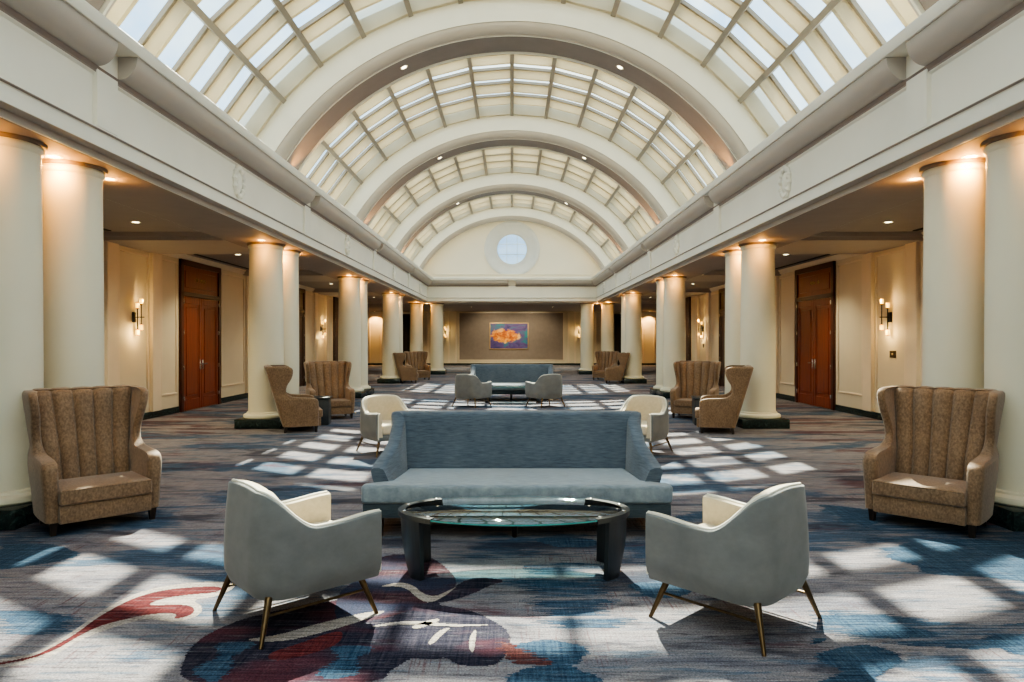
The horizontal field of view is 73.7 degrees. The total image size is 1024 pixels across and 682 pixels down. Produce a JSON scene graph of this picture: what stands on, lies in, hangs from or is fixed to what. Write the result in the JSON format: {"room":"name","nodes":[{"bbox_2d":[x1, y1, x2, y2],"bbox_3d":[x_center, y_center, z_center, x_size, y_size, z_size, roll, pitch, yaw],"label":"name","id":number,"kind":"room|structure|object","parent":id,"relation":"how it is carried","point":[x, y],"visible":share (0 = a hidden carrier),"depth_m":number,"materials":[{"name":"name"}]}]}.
{"room":"hotel lobby","nodes":[
{"label":"hotel lobby","id":0,"kind":"room"},
{"bbox_2d":[103,241,338,412],"bbox_3d":[-7.475,-0.255,13.150,0.230,3.710,40.300,0,0,0],"label":"wall","id":1,"kind":"structure","parent":0,"point":[149,360],"depth_m":14.61,"materials":[{"name":"beige paint"}]},
{"bbox_2d":[132,298,143,335],"bbox_3d":[-7.360,-0.475,13.460,0.220,0.738,0.108,0,0,0],"label":"wall sconce","id":2,"kind":"object","parent":1,"relation":"attached to","point":[134,317],"visible":1,"depth_m":13.45,"materials":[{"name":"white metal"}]},
{"bbox_2d":[179,258,220,411],"bbox_3d":[-7.429,-0.125,16.350,0.121,3.450,2.100,0,0,0],"label":"door","id":3,"kind":"structure","parent":1,"relation":"in","point":[199,284],"depth_m":16.24,"materials":[{"name":"brown wood"}]},
{"bbox_2d":[143,381,305,419],"bbox_3d":[-7.465,1.530,13.150,0.050,0.140,40.300,0,0,0],"label":"baseboard","id":4,"kind":"structure","parent":1,"relation":"attached to","point":[148,415],"depth_m":14.96,"materials":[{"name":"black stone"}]},
{"bbox_2d":[299,288,304,385],"bbox_3d":[-7.429,-0.125,23.450,0.121,3.450,2.100,0,0,0],"label":"door","id":5,"kind":"structure","parent":1,"relation":"in","point":[301,291],"depth_m":24.14,"materials":[{"name":"brown wood"}]},
{"bbox_2d":[320,319,325,337],"bbox_3d":[-7.360,-0.475,26.660,0.220,0.738,0.108,0,0,0],"label":"wall sconce","id":6,"kind":"object","parent":1,"relation":"attached to","point":[324,321],"visible":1,"depth_m":26.65,"materials":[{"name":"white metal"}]},
{"bbox_2d":[333,297,338,360],"bbox_3d":[-7.429,-0.125,29.550,0.121,3.450,2.100,0,0,0],"label":"door","id":7,"kind":"structure","parent":1,"relation":"in","point":[335,299],"depth_m":28.80,"materials":[{"name":"brown wood"}]},
{"bbox_2d":[0,365,1023,681],"bbox_3d":[0.000,1.598,19.250,24.000,0.004,52.500,0,0,0],"label":"floor","id":8,"kind":"structure","parent":0,"point":[132,597],"depth_m":4.39,"materials":[{"name":"carpet"}]},
{"bbox_2d":[0,131,47,529],"bbox_3d":[-4.630,-0.110,6.195,0.860,3.420,0.860,0,0,0],"label":"column","id":9,"kind":"structure","parent":8,"relation":"on","point":[21,229],"depth_m":6.03,"materials":[{"name":"beige paint"}]},
{"bbox_2d":[42,159,107,388],"bbox_3d":[-4.630,-0.110,7.145,0.860,3.420,0.860,0,0,0],"label":"column","id":10,"kind":"structure","parent":8,"relation":"on","point":[72,191],"depth_m":6.90,"materials":[{"name":"beige paint"}]},
{"bbox_2d":[22,385,161,536],"bbox_3d":[-3.756,1.014,6.128,0.947,1.172,0.970,0,0,-45],"label":"wingback armchair","id":11,"kind":"object","parent":8,"relation":"on","point":[89,458],"visible":1,"depth_m":6.13,"materials":[{"name":"brown fabric"}]},
{"bbox_2d":[58,471,151,505],"bbox_3d":[-3.616,1.283,5.986,0.696,0.131,0.565,0,0,-45],"label":"seat cushion","id":12,"kind":"object","parent":11,"relation":"on","point":[89,490],"depth_m":5.85,"materials":[{"name":"brown fabric"}]},
{"bbox_2d":[234,242,284,428],"bbox_3d":[-4.630,-0.110,12.855,0.860,3.420,0.860,0,0,0],"label":"column","id":13,"kind":"structure","parent":8,"relation":"on","point":[265,318],"depth_m":12.57,"materials":[{"name":"beige paint"}]},
{"bbox_2d":[0,0,432,303],"bbox_3d":[-4.572,-2.409,13.420,1.655,1.183,40.840,0,0,0],"label":"beam","id":14,"kind":"structure","parent":13,"relation":"on","point":[73,82],"depth_m":7.87,"materials":[{"name":"white paint"}]},
{"bbox_2d":[44,154,62,158],"bbox_3d":[-4.520,-1.816,6.730,0.164,0.008,0.164,0,0,0],"label":"recessed light","id":15,"kind":"object","parent":14,"relation":"attached to","point":[46,155],"visible":0.98,"depth_m":6.72,"materials":[{"name":"beige"}]},
{"bbox_2d":[105,177,116,180],"bbox_3d":[-4.520,-1.816,7.660,0.164,0.008,0.164,0,0,0],"label":"recessed light","id":16,"kind":"object","parent":14,"relation":"attached to","point":[106,178],"visible":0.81,"depth_m":7.67,"materials":[{"name":"beige"}]},
{"bbox_2d":[232,165,245,199],"bbox_3d":[-4.012,-2.321,10.030,0.097,0.521,0.404,0,0,0],"label":"medallion","id":17,"kind":"object","parent":14,"relation":"attached to","point":[239,186],"visible":0.99,"depth_m":9.98,"materials":[{"name":"white paint"}]},
{"bbox_2d":[345,235,350,255],"bbox_3d":[-4.012,-2.321,16.630,0.097,0.521,0.404,0,0,0],"label":"medallion","id":18,"kind":"object","parent":14,"relation":"attached to","point":[347,239],"visible":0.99,"depth_m":16.57,"materials":[{"name":"white paint"}]},
{"bbox_2d":[393,265,395,279],"bbox_3d":[-4.012,-2.321,23.230,0.097,0.521,0.404,0,0,0],"label":"medallion","id":19,"kind":"object","parent":14,"relation":"attached to","point":[394,266],"visible":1,"depth_m":23.17,"materials":[{"name":"white paint"}]},
{"bbox_2d":[283,249,300,393],"bbox_3d":[-4.630,-0.110,13.805,0.860,3.420,0.860,0,0,0],"label":"column","id":20,"kind":"structure","parent":8,"relation":"on","point":[290,257],"depth_m":13.61,"materials":[{"name":"beige paint"}]},
{"bbox_2d":[264,365,322,432],"bbox_3d":[-3.928,1.014,12.251,0.970,1.172,0.947,0,0,-21],"label":"armchair","id":21,"kind":"object","parent":8,"relation":"on","point":[294,410],"visible":1,"depth_m":11.82,"materials":[{"name":"brown fabric"}]},
{"bbox_2d":[319,407,322,416],"bbox_3d":[-3.742,1.283,12.323,0.565,0.131,0.696,0,0,-21],"label":"seat cushion","id":22,"kind":"object","parent":21,"relation":"on","point":[320,410],"depth_m":12.09,"materials":[{"name":"brown fabric"}]},
{"bbox_2d":[213,478,381,648],"bbox_3d":[-1.270,1.198,4.039,0.738,0.813,0.717,0,0,-42],"label":"armchair","id":23,"kind":"object","parent":8,"relation":"on","point":[275,549],"visible":1,"depth_m":3.76,"materials":[{"name":"grey fabric"}]},
{"bbox_2d":[312,520,330,523],"bbox_3d":[-1.237,1.232,4.069,0.635,0.133,0.544,0,0,-42],"label":"seat cushion","id":24,"kind":"object","parent":23,"relation":"on","point":[313,521],"depth_m":4.41,"materials":[{"name":"beige fabric"}]},
{"bbox_2d":[314,396,332,424],"bbox_3d":[-3.720,1.335,13.140,0.470,0.530,0.470,0,0,-9],"label":"side table","id":25,"kind":"object","parent":8,"relation":"on","point":[324,401],"visible":0.41,"depth_m":12.96,"materials":[{"name":"stone"}]},
{"bbox_2d":[304,361,354,417],"bbox_3d":[-3.818,1.014,14.294,0.947,1.172,0.970,0,0,-25],"label":"armchair","id":26,"kind":"object","parent":8,"relation":"on","point":[323,378],"visible":0.83,"depth_m":14.46,"materials":[{"name":"brown fabric"}]},
{"bbox_2d":[331,398,350,406],"bbox_3d":[-3.734,1.283,14.113,0.696,0.131,0.565,0,0,-25],"label":"seat cushion","id":27,"kind":"object","parent":26,"relation":"on","point":[335,402],"depth_m":13.96,"materials":[{"name":"brown fabric"}]},
{"bbox_2d":[337,276,367,397],"bbox_3d":[-4.630,-0.110,19.455,0.860,3.420,0.860,0,0,0],"label":"column","id":28,"kind":"structure","parent":8,"relation":"on","point":[349,309],"depth_m":19.19,"materials":[{"name":"beige paint"}]},
{"bbox_2d":[360,279,373,395],"bbox_3d":[-4.630,-0.110,20.405,0.860,3.420,0.860,0,0,0],"label":"column","id":29,"kind":"structure","parent":8,"relation":"on","point":[363,283],"depth_m":20.23,"materials":[{"name":"beige paint"}]},
{"bbox_2d":[356,394,407,457],"bbox_3d":[-1.772,1.198,9.839,0.717,0.813,0.738,0,0,-36],"label":"armchair","id":30,"kind":"object","parent":8,"relation":"on","point":[376,411],"visible":0.73,"depth_m":9.79,"materials":[{"name":"beige fabric"}]},
{"bbox_2d":[382,420,391,434],"bbox_3d":[-1.746,1.232,9.803,0.544,0.133,0.635,0,0,-36],"label":"seat cushion","id":31,"kind":"object","parent":30,"relation":"on","point":[386,424],"depth_m":9.45,"materials":[{"name":"beige fabric"}]},
{"bbox_2d":[377,293,403,383],"bbox_3d":[-4.630,-0.110,26.055,0.860,3.420,0.860,0,0,0],"label":"column","id":32,"kind":"structure","parent":8,"relation":"on","point":[390,322],"depth_m":25.78,"materials":[{"name":"beige paint"}]},
{"bbox_2d":[399,295,404,381],"bbox_3d":[-4.630,-0.110,27.005,0.860,3.420,0.860,0,0,0],"label":"column","id":33,"kind":"structure","parent":8,"relation":"on","point":[400,296],"depth_m":26.84,"materials":[{"name":"beige paint"}]},
{"bbox_2d":[393,352,418,382],"bbox_3d":[-4.128,1.014,26.151,0.970,1.172,0.947,0,0,-21],"label":"armchair","id":34,"kind":"object","parent":8,"relation":"on","point":[406,373],"visible":0.88,"depth_m":25.71,"materials":[{"name":"brown fabric"}]},
{"bbox_2d":[409,303,423,350],"bbox_3d":[-4.630,-0.110,33.050,0.860,3.420,0.860,0,0,0],"label":"column","id":35,"kind":"structure","parent":8,"relation":"on","point":[416,309],"depth_m":32.78,"materials":[{"name":"beige paint"}]},
{"bbox_2d":[404,351,430,379],"bbox_3d":[-3.908,1.014,28.224,0.947,1.172,0.970,0,0,-25],"label":"armchair","id":36,"kind":"object","parent":8,"relation":"on","point":[417,359],"visible":0.86,"depth_m":28.40,"materials":[{"name":"brown fabric"}]},
{"bbox_2d":[417,370,428,373],"bbox_3d":[-3.824,1.283,28.043,0.696,0.131,0.565,0,0,-25],"label":"seat cushion","id":37,"kind":"object","parent":36,"relation":"on","point":[418,371],"depth_m":27.87,"materials":[{"name":"brown fabric"}]},
{"bbox_2d":[430,303,446,373],"bbox_3d":[-3.630,-0.110,33.050,0.860,3.420,0.860,0,0,0],"label":"column","id":38,"kind":"structure","parent":8,"relation":"on","point":[437,344],"depth_m":32.78,"materials":[{"name":"beige paint"}]},
{"bbox_2d":[451,374,491,407],"bbox_3d":[-0.983,1.198,16.712,0.717,0.813,0.738,0,0,30],"label":"armchair","id":39,"kind":"object","parent":8,"relation":"on","point":[467,386],"visible":1,"depth_m":16.42,"materials":[{"name":"beige fabric"}]},
{"bbox_2d":[470,364,552,400],"bbox_3d":[0.000,1.127,18.760,2.520,0.945,0.969,0,0,0],"label":"sofa","id":40,"kind":"object","parent":8,"relation":"on","point":[498,374],"visible":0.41,"depth_m":19.02,"materials":[{"name":"blue fabric"}]},
{"bbox_2d":[482,382,534,389],"bbox_3d":[0.000,1.232,18.622,2.520,0.167,0.695,0,0,0],"label":"seat cushion","id":41,"kind":"object","parent":40,"relation":"on","point":[493,383],"depth_m":18.29,"materials":[{"name":"fabric"}]},
{"bbox_2d":[484,385,540,402],"bbox_3d":[0.020,1.378,17.800,1.626,0.444,0.860,0,0,0],"label":"coffee table","id":42,"kind":"object","parent":8,"relation":"on","point":[492,385],"visible":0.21,"depth_m":17.76,"materials":[{"name":"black glass"}]},
{"bbox_2d":[398,495,629,580],"bbox_3d":[0.013,1.378,4.770,1.626,0.444,0.860,0,0,0],"label":"coffee table","id":43,"kind":"object","parent":8,"relation":"on","point":[610,517],"visible":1,"depth_m":4.67,"materials":[{"name":"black glass"}]},
{"bbox_2d":[361,410,672,537],"bbox_3d":[0.040,1.127,5.980,2.520,0.945,0.969,0,0,0],"label":"sofa","id":44,"kind":"object","parent":8,"relation":"on","point":[427,454],"visible":0.94,"depth_m":6.21,"materials":[{"name":"blue fabric"}]},
{"bbox_2d":[361,468,672,502],"bbox_3d":[0.040,1.232,5.843,2.520,0.167,0.695,0,0,0],"label":"seat cushion","id":45,"kind":"object","parent":44,"relation":"on","point":[406,485],"depth_m":5.53,"materials":[{"name":"blue fabric"}]},
{"bbox_2d":[525,374,565,407],"bbox_3d":[0.813,1.198,16.712,0.717,0.813,0.738,0,0,-30],"label":"armchair","id":46,"kind":"object","parent":8,"relation":"on","point":[548,386],"visible":1,"depth_m":16.42,"materials":[{"name":"beige fabric"}]},
{"bbox_2d":[577,303,593,373],"bbox_3d":[3.630,-0.110,33.050,0.860,3.420,0.860,0,0,0],"label":"column","id":47,"kind":"structure","parent":8,"relation":"on","point":[586,343],"depth_m":32.78,"materials":[{"name":"beige paint"}]},
{"bbox_2d":[592,351,618,379],"bbox_3d":[3.858,1.014,28.224,0.947,1.172,0.970,0,0,25],"label":"armchair","id":48,"kind":"object","parent":8,"relation":"on","point":[604,359],"visible":0.86,"depth_m":28.40,"materials":[{"name":"brown fabric"}]},
{"bbox_2d":[594,370,604,373],"bbox_3d":[3.774,1.283,28.043,0.696,0.131,0.565,0,0,25],"label":"seat cushion","id":49,"kind":"object","parent":48,"relation":"on","point":[595,371],"depth_m":27.86,"materials":[{"name":"brown fabric"}]},
{"bbox_2d":[600,303,614,350],"bbox_3d":[4.630,-0.110,33.050,0.860,3.420,0.860,0,0,0],"label":"column","id":50,"kind":"structure","parent":8,"relation":"on","point":[607,309],"depth_m":32.78,"materials":[{"name":"beige paint"}]},
{"bbox_2d":[604,352,629,383],"bbox_3d":[4.032,1.014,26.061,0.970,1.172,0.947,0,0,16],"label":"armchair","id":51,"kind":"object","parent":8,"relation":"on","point":[616,373],"visible":0.94,"depth_m":25.62,"materials":[{"name":"brown fabric"}]},
{"bbox_2d":[620,295,624,352],"bbox_3d":[4.630,-0.110,27.005,0.860,3.420,0.860,0,0,0],"label":"column","id":52,"kind":"structure","parent":8,"relation":"on","point":[622,296],"depth_m":26.84,"materials":[{"name":"beige paint"}]},
{"bbox_2d":[621,293,646,383],"bbox_3d":[4.630,-0.110,26.055,0.860,3.420,0.860,0,0,0],"label":"column","id":53,"kind":"structure","parent":8,"relation":"on","point":[633,322],"depth_m":25.78,"materials":[{"name":"beige paint"}]},
{"bbox_2d":[620,395,672,453],"bbox_3d":[1.832,1.198,9.789,0.717,0.813,0.738,0,0,36],"label":"armchair","id":54,"kind":"object","parent":8,"relation":"on","point":[654,411],"visible":0.65,"depth_m":9.76,"materials":[{"name":"beige fabric"}]},
{"bbox_2d":[641,420,646,434],"bbox_3d":[1.806,1.232,9.753,0.544,0.133,0.635,0,0,36],"label":"seat cushion","id":55,"kind":"object","parent":54,"relation":"on","point":[643,422],"depth_m":9.38,"materials":[{"name":"beige fabric"}]},
{"bbox_2d":[650,279,663,394],"bbox_3d":[4.630,-0.110,20.405,0.860,3.420,0.860,0,0,0],"label":"column","id":56,"kind":"structure","parent":8,"relation":"on","point":[660,283],"depth_m":20.23,"materials":[{"name":"beige paint"}]},
{"bbox_2d":[656,276,686,397],"bbox_3d":[4.630,-0.110,19.455,0.860,3.420,0.860,0,0,0],"label":"column","id":57,"kind":"structure","parent":8,"relation":"on","point":[674,308],"depth_m":19.19,"materials":[{"name":"beige paint"}]},
{"bbox_2d":[670,361,720,417],"bbox_3d":[3.858,1.014,14.374,0.947,1.172,0.970,0,0,25],"label":"armchair","id":58,"kind":"object","parent":8,"relation":"on","point":[693,378],"visible":0.89,"depth_m":14.54,"materials":[{"name":"brown fabric"}]},
{"bbox_2d":[674,398,691,406],"bbox_3d":[3.774,1.283,14.193,0.696,0.131,0.565,0,0,25],"label":"seat cushion","id":59,"kind":"object","parent":58,"relation":"on","point":[678,402],"depth_m":14.03,"materials":[{"name":"brown fabric"}]},
{"bbox_2d":[691,396,700,424],"bbox_3d":[3.700,1.335,13.120,0.470,0.530,0.470,0,0,9],"label":"side table","id":60,"kind":"object","parent":8,"relation":"on","point":[695,399],"visible":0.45,"depth_m":12.96,"materials":[{"name":"stone"}]},
{"bbox_2d":[695,365,753,433],"bbox_3d":[3.752,1.014,12.111,0.970,1.172,0.947,0,0,16],"label":"armchair","id":61,"kind":"object","parent":8,"relation":"on","point":[713,411],"visible":1,"depth_m":11.67,"materials":[{"name":"brown fabric"}]},
{"bbox_2d":[695,407,698,417],"bbox_3d":[3.560,1.283,12.168,0.565,0.131,0.696,0,0,16],"label":"seat cushion","id":62,"kind":"object","parent":61,"relation":"on","point":[697,408],"depth_m":11.91,"materials":[{"name":"brown fabric"}]},
{"bbox_2d":[723,249,740,393],"bbox_3d":[4.630,-0.110,13.805,0.860,3.420,0.860,0,0,0],"label":"column","id":63,"kind":"structure","parent":8,"relation":"on","point":[732,257],"depth_m":13.60,"materials":[{"name":"beige paint"}]},
{"bbox_2d":[645,482,821,656],"bbox_3d":[1.280,1.198,3.960,0.717,0.813,0.738,0,0,-44],"label":"armchair","id":64,"kind":"object","parent":8,"relation":"on","point":[754,553],"visible":1,"depth_m":3.67,"materials":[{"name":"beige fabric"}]},
{"bbox_2d":[699,523,716,527],"bbox_3d":[1.250,1.232,3.991,0.544,0.133,0.635,0,0,-44],"label":"seat cushion","id":65,"kind":"object","parent":64,"relation":"on","point":[711,525],"depth_m":4.33,"materials":[{"name":"beige fabric"}]},
{"bbox_2d":[736,242,789,428],"bbox_3d":[4.630,-0.110,12.855,0.860,3.420,0.860,0,0,0],"label":"column","id":66,"kind":"structure","parent":8,"relation":"on","point":[758,318],"depth_m":12.57,"materials":[{"name":"beige paint"}]},
{"bbox_2d":[591,0,1023,303],"bbox_3d":[4.572,-2.409,13.420,1.655,1.183,40.840,0,0,0],"label":"beam","id":67,"kind":"structure","parent":66,"relation":"on","point":[950,82],"depth_m":7.87,"materials":[{"name":"white paint"}]},
{"bbox_2d":[238,0,785,170],"bbox_3d":[0.000,-4.691,13.330,11.615,4.458,1.200,0,0,0],"label":"arch","id":68,"kind":"object","parent":67,"relation":"on","point":[431,38],"visible":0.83,"depth_m":12.75,"materials":[{"name":"white paint"}]},
{"bbox_2d":[344,104,679,226],"bbox_3d":[0.000,-4.691,19.930,11.615,4.458,1.200,0,0,0],"label":"arch","id":69,"kind":"object","parent":67,"relation":"on","point":[454,140],"visible":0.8,"depth_m":19.34,"materials":[{"name":"white paint"}]},
{"bbox_2d":[387,173,636,253],"bbox_3d":[0.000,-4.691,26.530,11.615,4.458,1.200,0,0,0],"label":"arch","id":70,"kind":"object","parent":67,"relation":"on","point":[421,217],"visible":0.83,"depth_m":25.93,"materials":[{"name":"white paint"}]},
{"bbox_2d":[85,0,938,16],"bbox_3d":[0.000,-4.691,6.730,11.615,4.458,1.200,0,0,0],"label":"arch","id":71,"kind":"object","parent":67,"relation":"on","point":[103,6],"visible":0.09,"depth_m":7.11,"materials":[{"name":"white paint"}]},
{"bbox_2d":[628,265,630,279],"bbox_3d":[4.012,-2.321,23.230,0.097,0.521,0.404,0,0,0],"label":"medallion","id":72,"kind":"object","parent":67,"relation":"attached to","point":[629,266],"visible":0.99,"depth_m":23.17,"materials":[{"name":"white paint"}]},
{"bbox_2d":[673,235,678,255],"bbox_3d":[4.012,-2.321,16.630,0.097,0.521,0.404,0,0,0],"label":"medallion","id":73,"kind":"object","parent":67,"relation":"attached to","point":[676,238],"visible":1,"depth_m":16.57,"materials":[{"name":"white paint"}]},
{"bbox_2d":[778,165,791,199],"bbox_3d":[4.012,-2.321,10.030,0.097,0.521,0.404,0,0,0],"label":"medallion","id":74,"kind":"object","parent":67,"relation":"attached to","point":[785,181],"visible":1,"depth_m":9.98,"materials":[{"name":"white paint"}]},
{"bbox_2d":[907,177,921,180],"bbox_3d":[4.520,-1.816,7.660,0.164,0.008,0.164,0,0,0],"label":"recessed light","id":75,"kind":"object","parent":67,"relation":"attached to","point":[916,178],"visible":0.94,"depth_m":7.67,"materials":[{"name":"beige"}]},
{"bbox_2d":[961,154,980,158],"bbox_3d":[4.520,-1.816,6.730,0.164,0.008,0.164,0,0,0],"label":"recessed light","id":76,"kind":"object","parent":67,"relation":"attached to","point":[974,155],"visible":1,"depth_m":6.71,"materials":[{"name":"beige"}]},
{"bbox_2d":[863,385,1004,537],"bbox_3d":[3.738,1.014,6.076,0.970,1.172,0.947,0,0,-45],"label":"wingback armchair","id":77,"kind":"object","parent":8,"relation":"on","point":[937,458],"visible":1,"depth_m":6.08,"materials":[{"name":"brown fabric"}]},
{"bbox_2d":[872,472,966,507],"bbox_3d":[3.595,1.283,5.936,0.565,0.131,0.696,0,0,-45],"label":"seat cushion","id":78,"kind":"object","parent":77,"relation":"on","point":[934,491],"depth_m":5.80,"materials":[{"name":"brown fabric"}]},
{"bbox_2d":[919,157,985,388],"bbox_3d":[4.630,-0.110,7.095,0.860,3.420,0.860,0,0,0],"label":"column","id":79,"kind":"structure","parent":8,"relation":"on","point":[954,189],"depth_m":6.85,"materials":[{"name":"beige paint"}]},
{"bbox_2d":[980,130,1023,531],"bbox_3d":[4.630,-0.110,6.145,0.860,3.420,0.860,0,0,0],"label":"column","id":80,"kind":"structure","parent":8,"relation":"on","point":[1004,153],"depth_m":6.00,"materials":[{"name":"beige paint"}]},
{"bbox_2d":[368,312,655,362],"bbox_3d":[0.000,-0.230,45.535,24.000,3.660,0.170,0,0,0],"label":"wall","id":81,"kind":"structure","parent":0,"point":[553,336],"depth_m":45.47,"materials":[{"name":"beige paint"}]},
{"bbox_2d":[403,314,409,364],"bbox_3d":[-7.050,-0.100,45.465,1.500,3.400,0.110,0,0,0],"label":"door","id":82,"kind":"structure","parent":81,"relation":"in","point":[406,317],"depth_m":45.41,"materials":[{"name":"brown wood"}]},
{"bbox_2d":[489,323,528,348],"bbox_3d":[-0.200,-0.330,45.435,2.600,1.780,0.070,0,0,0],"label":"painting","id":83,"kind":"object","parent":81,"relation":"attached to","point":[501,335],"visible":1,"depth_m":45.43,"materials":[{"name":"paint"}]},
{"bbox_2d":[368,363,655,364],"bbox_3d":[0.000,1.540,45.495,24.000,0.120,0.050,0,0,0],"label":"baseboard","id":84,"kind":"structure","parent":81,"relation":"attached to","point":[368,363],"depth_m":45.47,"materials":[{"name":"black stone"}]},
{"bbox_2d":[614,314,620,364],"bbox_3d":[7.050,-0.100,45.465,1.500,3.400,0.110,0,0,0],"label":"door","id":85,"kind":"structure","parent":81,"relation":"in","point":[617,317],"depth_m":45.41,"materials":[{"name":"brown wood"}]},
{"bbox_2d":[423,221,600,276],"bbox_3d":[0.000,-4.570,32.910,10.000,3.340,0.180,0,0,0],"label":"wall","id":86,"kind":"structure","parent":0,"point":[464,255],"depth_m":33.00,"materials":[{"name":"beige paint"}]},
{"bbox_2d":[484,221,539,273],"bbox_3d":[0.000,-4.450,33.062,2.680,2.680,0.275,0,0,0],"label":"window","id":87,"kind":"structure","parent":86,"relation":"in","point":[498,232],"depth_m":33.02,"materials":[{"name":"white paint"}]},
{"bbox_2d":[103,197,923,311],"bbox_3d":[0.000,-2.411,19.250,24.000,1.178,52.500,0,0,0],"label":"ceiling","id":88,"kind":"structure","parent":0,"point":[159,236],"depth_m":13.03,"materials":[{"name":"paint"}]},
{"bbox_2d":[194,254,248,269],"bbox_3d":[-7.140,-1.955,17.200,0.080,0.014,3.600,0,0,0],"label":"air slot","id":89,"kind":"object","parent":88,"relation":"attached to","point":[194,254],"visible":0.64,"depth_m":16.73,"materials":[{"name":"black metal"}]},
{"bbox_2d":[106,0,917,219],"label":"window","id":90,"kind":"structure","parent":88,"relation":"attached to","point":[174,13],"depth_m":10.95,"materials":[{"name":"clear glass"}]},
{"bbox_2d":[300,54,723,206],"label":"window","id":91,"kind":"structure","parent":88,"relation":"attached to","point":[368,159],"depth_m":17.49,"materials":[{"name":"clear glass"}]},
{"bbox_2d":[369,147,654,240],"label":"window","id":92,"kind":"structure","parent":88,"relation":"attached to","point":[455,170],"depth_m":24.10,"materials":[{"name":"clear glass"}]},
{"bbox_2d":[404,195,619,260],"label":"window","id":93,"kind":"structure","parent":88,"relation":"attached to","point":[499,201],"depth_m":31.60,"materials":[{"name":"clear glass"}]},
{"bbox_2d":[425,277,598,303],"bbox_3d":[0.000,-2.409,33.013,10.800,1.183,1.655,0,0,0],"label":"beam","id":94,"kind":"structure","parent":88,"relation":"attached to","point":[446,290],"depth_m":32.45,"materials":[{"name":"white paint"}]},
{"bbox_2d":[412,207,611,269],"bbox_3d":[0.000,-4.691,32.980,11.615,4.458,0.900,0,0,0],"label":"arch","id":95,"kind":"object","parent":94,"relation":"on","point":[458,227],"visible":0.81,"depth_m":32.53,"materials":[{"name":"white paint"}]},
{"bbox_2d":[775,254,829,269],"bbox_3d":[7.140,-1.955,17.200,0.080,0.014,3.600,0,0,0],"label":"air slot","id":96,"kind":"object","parent":88,"relation":"attached to","point":[825,254],"visible":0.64,"depth_m":16.73,"materials":[{"name":"black metal"}]},
{"bbox_2d":[685,232,922,412],"bbox_3d":[7.475,-0.255,13.150,0.230,3.710,40.300,0,0,0],"label":"wall","id":97,"kind":"structure","parent":0,"point":[864,364],"depth_m":14.41,"materials":[{"name":"beige paint"}]},
{"bbox_2d":[685,297,690,360],"bbox_3d":[7.429,-0.125,29.550,0.121,3.450,2.100,0,0,0],"label":"door","id":98,"kind":"structure","parent":97,"relation":"in","point":[687,299],"depth_m":28.80,"materials":[{"name":"brown wood"}]},
{"bbox_2d":[698,319,703,337],"bbox_3d":[7.360,-0.475,26.660,0.220,0.738,0.108,0,0,0],"label":"wall sconce","id":99,"kind":"object","parent":97,"relation":"attached to","point":[702,327],"visible":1,"depth_m":26.63,"materials":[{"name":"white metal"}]},
{"bbox_2d":[719,288,724,385],"bbox_3d":[7.429,-0.125,23.450,0.121,3.450,2.100,0,0,0],"label":"door","id":100,"kind":"structure","parent":97,"relation":"in","point":[721,291],"depth_m":24.14,"materials":[{"name":"brown wood"}]},
{"bbox_2d":[718,382,882,420],"bbox_3d":[7.465,1.530,13.150,0.050,0.140,40.300,0,0,0],"label":"baseboard","id":101,"kind":"structure","parent":97,"relation":"attached to","point":[875,415],"depth_m":15.01,"materials":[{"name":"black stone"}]},
{"bbox_2d":[795,261,835,409],"bbox_3d":[7.429,-0.125,16.825,0.121,3.450,2.150,0,0,0],"label":"door","id":102,"kind":"structure","parent":97,"relation":"in","point":[815,286],"depth_m":16.72,"materials":[{"name":"brown wood"}]},
{"bbox_2d":[880,298,891,335],"bbox_3d":[7.360,-0.475,13.460,0.220,0.738,0.108,0,0,0],"label":"wall sconce","id":103,"kind":"object","parent":97,"relation":"attached to","point":[889,314],"visible":1,"depth_m":13.45,"materials":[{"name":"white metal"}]},
{"bbox_2d":[890,351,895,357],"bbox_3d":[7.460,0.260,13.380,0.020,0.140,0.220,0,0,0],"label":"wall plate","id":104,"kind":"object","parent":97,"relation":"attached to","point":[892,353],"visible":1,"depth_m":13.36,"materials":[{"name":"gold metal"}]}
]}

